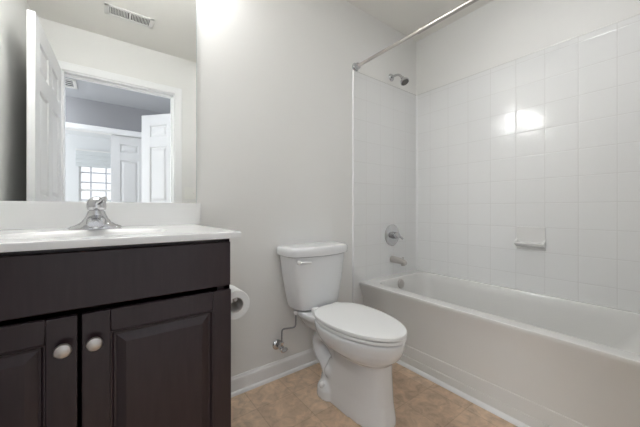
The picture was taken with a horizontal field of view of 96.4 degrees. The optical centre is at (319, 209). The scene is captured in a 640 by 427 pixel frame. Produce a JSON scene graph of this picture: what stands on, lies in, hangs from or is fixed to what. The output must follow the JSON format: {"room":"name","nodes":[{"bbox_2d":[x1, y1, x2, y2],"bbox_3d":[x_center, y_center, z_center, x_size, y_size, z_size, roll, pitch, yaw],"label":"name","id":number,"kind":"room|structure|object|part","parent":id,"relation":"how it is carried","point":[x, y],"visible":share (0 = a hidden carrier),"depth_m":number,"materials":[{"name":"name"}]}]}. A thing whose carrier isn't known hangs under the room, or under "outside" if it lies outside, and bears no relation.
{"room":"bathroom","nodes":[
{"label":"bathroom","id":0,"kind":"room"},
{"bbox_2d":[47,0,415,376],"bbox_3d":[-0.233,-0.240,1.750,2.808,2.440,0.100,0,0,-37],"label":"wall","id":1,"kind":"structure","parent":0,"point":[274,77],"depth_m":1.67,"materials":[{"name":"paint"}]},
{"bbox_2d":[0,0,196,202],"bbox_3d":[-0.924,-0.541,1.165,0.796,1.020,0.005,0,0,-37],"label":"wall mirror","id":2,"kind":"object","parent":1,"relation":"attached to","point":[98,98],"visible":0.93,"depth_m":1.18,"materials":[{"name":"clear glass"}]},
{"bbox_2d":[0,201,200,229],"bbox_3d":[-0.913,0.021,1.165,0.812,0.103,0.019,0,0,-37],"label":"backsplash","id":3,"kind":"structure","parent":1,"relation":"attached to","point":[14,215],"depth_m":1.13,"materials":[{"name":"stone"}]},
{"bbox_2d":[231,348,318,397],"bbox_3d":[-0.194,0.932,1.703,1.083,0.095,0.022,0,0,-37],"label":"baseboard","id":4,"kind":"structure","parent":1,"relation":"attached to","point":[241,383],"depth_m":1.64,"materials":[{"name":"white paint"}]},
{"bbox_2d":[273,310,297,352],"bbox_3d":[-0.197,0.700,1.648,0.116,0.240,0.105,0,0,-37],"label":"shutoff valve","id":5,"kind":"object","parent":1,"relation":"attached to","point":[278,344],"visible":1,"depth_m":1.63,"materials":[{"name":"silver metal"}]},
{"bbox_3d":[-0.203,0.790,1.609,0.046,0.028,0.012,0,0,-37],"label":"oval handle","id":6,"kind":"part","parent":5,"relation":"part of","materials":[{"name":"silver metal"}]},
{"bbox_2d":[352,70,353,302],"bbox_3d":[0.236,-0.004,2.033,0.010,1.968,0.011,0,0,-37],"label":"trim","id":7,"kind":"structure","parent":1,"relation":"attached to","point":[352,70],"depth_m":2.03,"materials":[{"name":"white tile"}]},
{"bbox_2d":[354,71,415,304],"bbox_3d":[0.537,-0.004,2.260,0.749,1.968,0.008,0,0,-37],"label":"wall tile","id":8,"kind":"structure","parent":1,"relation":"attached to","point":[384,114],"depth_m":2.22,"materials":[{"name":"white tile"}]},
{"bbox_2d":[385,224,402,245],"bbox_3d":[0.598,0.204,2.250,0.172,0.172,0.081,0,0,-37],"label":"shower valve","id":9,"kind":"object","parent":8,"relation":"attached to","point":[392,234],"visible":1,"depth_m":2.25,"materials":[{"name":"silver metal"}]},
{"bbox_2d":[390,256,406,265],"bbox_3d":[0.614,0.399,2.228,0.053,0.067,0.135,0,0,-37],"label":"tub spout","id":10,"kind":"object","parent":8,"relation":"attached to","point":[393,259],"visible":1,"depth_m":2.21,"materials":[{"name":"silver metal"}]},
{"bbox_2d":[354,70,415,95],"bbox_3d":[0.537,-0.988,2.260,0.749,0.008,0.010,0,0,-37],"label":"trim","id":11,"kind":"structure","parent":1,"relation":"attached to","point":[354,70],"depth_m":2.23,"materials":[{"name":"tile"}]},
{"bbox_2d":[389,74,408,85],"bbox_3d":[0.618,-1.020,2.223,0.068,0.130,0.162,0,0,-37],"label":"showerhead","id":12,"kind":"object","parent":1,"relation":"attached to","point":[404,80],"visible":1,"depth_m":2.19,"materials":[{"name":"silver metal"}]},
{"bbox_2d":[352,0,478,70],"bbox_3d":[0.712,-1.018,1.436,0.060,0.060,1.534,0,0,-37],"label":"shower curtain rod","id":13,"kind":"object","parent":1,"relation":"attached to","point":[355,66],"visible":1,"depth_m":1.61,"materials":[{"name":"silver metal"}]},
{"bbox_2d":[231,363,516,426],"bbox_3d":[0.245,1.030,1.113,2.808,0.100,1.694,0,0,-37],"label":"floor","id":14,"kind":"structure","parent":0,"point":[291,400],"depth_m":1.42,"materials":[{"name":"tile"}]},
{"bbox_2d":[0,239,230,426],"bbox_3d":[-0.756,0.537,0.921,0.767,0.885,0.595,0,0,-37],"label":"vanity cabinet","id":15,"kind":"object","parent":14,"relation":"on","point":[135,335],"visible":0.99,"depth_m":0.76,"materials":[{"name":"brown wood"}]},
{"bbox_3d":[-0.756,0.565,0.601,0.262,0.491,0.020,0,0,-37],"label":"raised panel","id":16,"kind":"part","parent":15,"relation":"part of","materials":[{"name":"brown wood"}]},
{"bbox_3d":[-0.756,0.565,0.601,0.378,0.607,0.020,0,0,-37],"label":"door","id":17,"kind":"part","parent":15,"relation":"part of","materials":[{"name":"brown wood"}]},
{"bbox_3d":[-0.610,0.333,0.678,0.034,0.034,0.031,0,0,-37],"label":"knob","id":18,"kind":"part","parent":15,"relation":"part of","materials":[{"name":"silver metal"}]},
{"bbox_3d":[-0.563,0.333,0.714,0.034,0.034,0.031,0,0,-37],"label":"knob","id":19,"kind":"part","parent":15,"relation":"part of","materials":[{"name":"silver metal"}]},
{"bbox_3d":[-0.603,0.175,0.717,0.761,0.143,0.020,0,0,-37],"label":"false drawer","id":20,"kind":"part","parent":15,"relation":"part of","materials":[{"name":"brown wood"}]},
{"bbox_2d":[0,201,240,252],"bbox_3d":[-0.741,0.086,0.934,0.812,0.233,0.594,0,0,-37],"label":"countertop","id":21,"kind":"structure","parent":15,"relation":"on","point":[24,225],"depth_m":1.03,"materials":[{"name":"stone"}]},
{"bbox_2d":[68,196,121,229],"bbox_3d":[-0.814,0.011,1.040,0.160,0.121,0.150,0,0,-37],"label":"sink faucet","id":22,"kind":"object","parent":21,"relation":"on","point":[96,217],"visible":1,"depth_m":1.05,"materials":[{"name":"silver metal"}]},
{"bbox_3d":[-0.805,0.041,1.028,0.062,0.050,0.120,0,0,-37],"label":"spout","id":23,"kind":"part","parent":22,"relation":"part of","materials":[{"name":"silver metal"}]},
{"bbox_3d":[-0.841,-0.021,1.076,0.060,0.055,0.060,0,0,-37],"label":"handle","id":24,"kind":"part","parent":22,"relation":"part of","materials":[{"name":"silver metal"}]},
{"bbox_3d":[-0.802,-0.030,1.050,0.067,0.035,0.021,0,0,27],"label":"lever","id":25,"kind":"part","parent":22,"relation":"part of","materials":[{"name":"silver metal"}]},
{"bbox_3d":[-0.448,0.565,0.832,0.378,0.607,0.020,0,0,-37],"label":"door","id":26,"kind":"part","parent":15,"relation":"part of","materials":[{"name":"brown wood"}]},
{"bbox_3d":[-0.448,0.565,0.832,0.262,0.491,0.020,0,0,-37],"label":"raised panel","id":27,"kind":"part","parent":15,"relation":"part of","materials":[{"name":"brown wood"}]},
{"bbox_2d":[277,241,406,426],"bbox_3d":[0.136,0.595,1.506,0.434,0.771,0.721,0,0,-37],"label":"toilet","id":28,"kind":"object","parent":14,"relation":"on","point":[356,347],"visible":1,"depth_m":1.40,"materials":[{"name":"ceramic"}]},
{"bbox_3d":[-0.086,0.292,1.569,0.078,0.024,0.031,0,0,-30],"label":"flush lever","id":29,"kind":"part","parent":28,"relation":"part of","materials":[{"name":"plastic"}]},
{"bbox_3d":[-0.020,0.420,1.714,0.404,0.311,0.178,0,0,-37],"label":"tank","id":30,"kind":"part","parent":28,"relation":"part of","materials":[{"name":"ceramic"}]},
{"bbox_3d":[-0.020,0.238,1.713,0.434,0.058,0.204,0,0,-37],"label":"tank lid","id":31,"kind":"part","parent":28,"relation":"part of","materials":[{"name":"ceramic"}]},
{"bbox_3d":[0.196,0.548,1.426,0.336,0.024,0.520,0,0,-37],"label":"seat lid","id":32,"kind":"part","parent":28,"relation":"part of","materials":[{"name":"plastic"}]},
{"bbox_3d":[0.199,0.570,1.421,0.334,0.016,0.505,0,0,-37],"label":"seat","id":33,"kind":"part","parent":28,"relation":"part of","materials":[{"name":"plastic"}]},
{"bbox_2d":[359,270,639,426],"bbox_3d":[1.018,0.751,1.663,0.695,0.458,1.523,0,0,-37],"label":"bathtub","id":34,"kind":"object","parent":14,"relation":"on","point":[537,359],"visible":0.91,"depth_m":1.44,"materials":[{"name":"ceramic"}]},
{"bbox_3d":[0.626,0.572,2.203,0.072,0.072,0.017,0,0,-37],"label":"overflow plate","id":35,"kind":"part","parent":34,"relation":"part of","materials":[{"name":"silver metal"}]},
{"bbox_2d":[396,360,529,426],"bbox_3d":[0.765,0.971,1.475,0.019,0.018,1.514,0,0,-37],"label":"trim","id":36,"kind":"structure","parent":34,"relation":"attached to","point":[496,412],"depth_m":1.48,"materials":[{"name":"white paint"}]},
{"bbox_2d":[346,0,492,41],"bbox_3d":[0.228,-1.510,1.136,2.808,0.100,1.636,0,0,-37],"label":"ceiling","id":37,"kind":"structure","parent":0,"point":[404,16],"depth_m":2.11,"materials":[{"name":"paint"}]},
{"bbox_2d":[416,0,639,94],"bbox_3d":[1.341,-0.240,1.908,0.100,2.440,1.536,0,0,-37],"label":"wall","id":38,"kind":"structure","parent":0,"point":[499,32],"depth_m":1.95,"materials":[{"name":"paint"}]},
{"bbox_2d":[416,95,417,269],"bbox_3d":[0.837,-0.234,2.472,0.014,1.509,0.014,0,0,-37],"label":"trim","id":39,"kind":"structure","parent":38,"relation":"attached to","point":[416,95],"depth_m":2.48,"materials":[{"name":"white tile"}]},
{"bbox_2d":[417,13,639,95],"bbox_3d":[1.300,-0.988,1.872,0.010,0.008,1.528,0,0,-37],"label":"trim","id":40,"kind":"structure","parent":38,"relation":"attached to","point":[639,13],"depth_m":1.77,"materials":[{"name":"tile"}]},
{"bbox_2d":[418,15,639,312],"bbox_3d":[1.298,-0.224,1.876,0.008,1.528,1.536,0,0,-37],"label":"wall tile","id":41,"kind":"structure","parent":38,"relation":"attached to","point":[549,138],"depth_m":1.77,"materials":[{"name":"white tile"}]},
{"bbox_2d":[514,226,545,250],"bbox_3d":[1.316,0.182,1.798,0.056,0.146,0.158,0,0,-37],"label":"soap dish","id":42,"kind":"object","parent":41,"relation":"attached to","point":[530,238],"visible":1,"depth_m":1.80,"materials":[{"name":"ceramic"}]},
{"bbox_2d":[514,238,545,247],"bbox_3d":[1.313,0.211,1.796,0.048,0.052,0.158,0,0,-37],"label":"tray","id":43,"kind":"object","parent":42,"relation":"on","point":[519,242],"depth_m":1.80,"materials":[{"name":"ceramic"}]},
{"bbox_3d":[-0.406,0.355,1.167,0.088,0.044,0.146,0,0,-37],"label":"toilet paper holder","id":44,"kind":"object","parent":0,"visible":0},
{"bbox_2d":[229,285,249,319],"bbox_3d":[-0.361,0.376,1.167,0.114,0.114,0.105,0,0,-37],"label":"toilet paper roll","id":45,"kind":"object","parent":44,"relation":"hanging from","point":[239,307],"visible":0.56,"depth_m":1.14,"materials":[{"name":"paper"}]}
]}

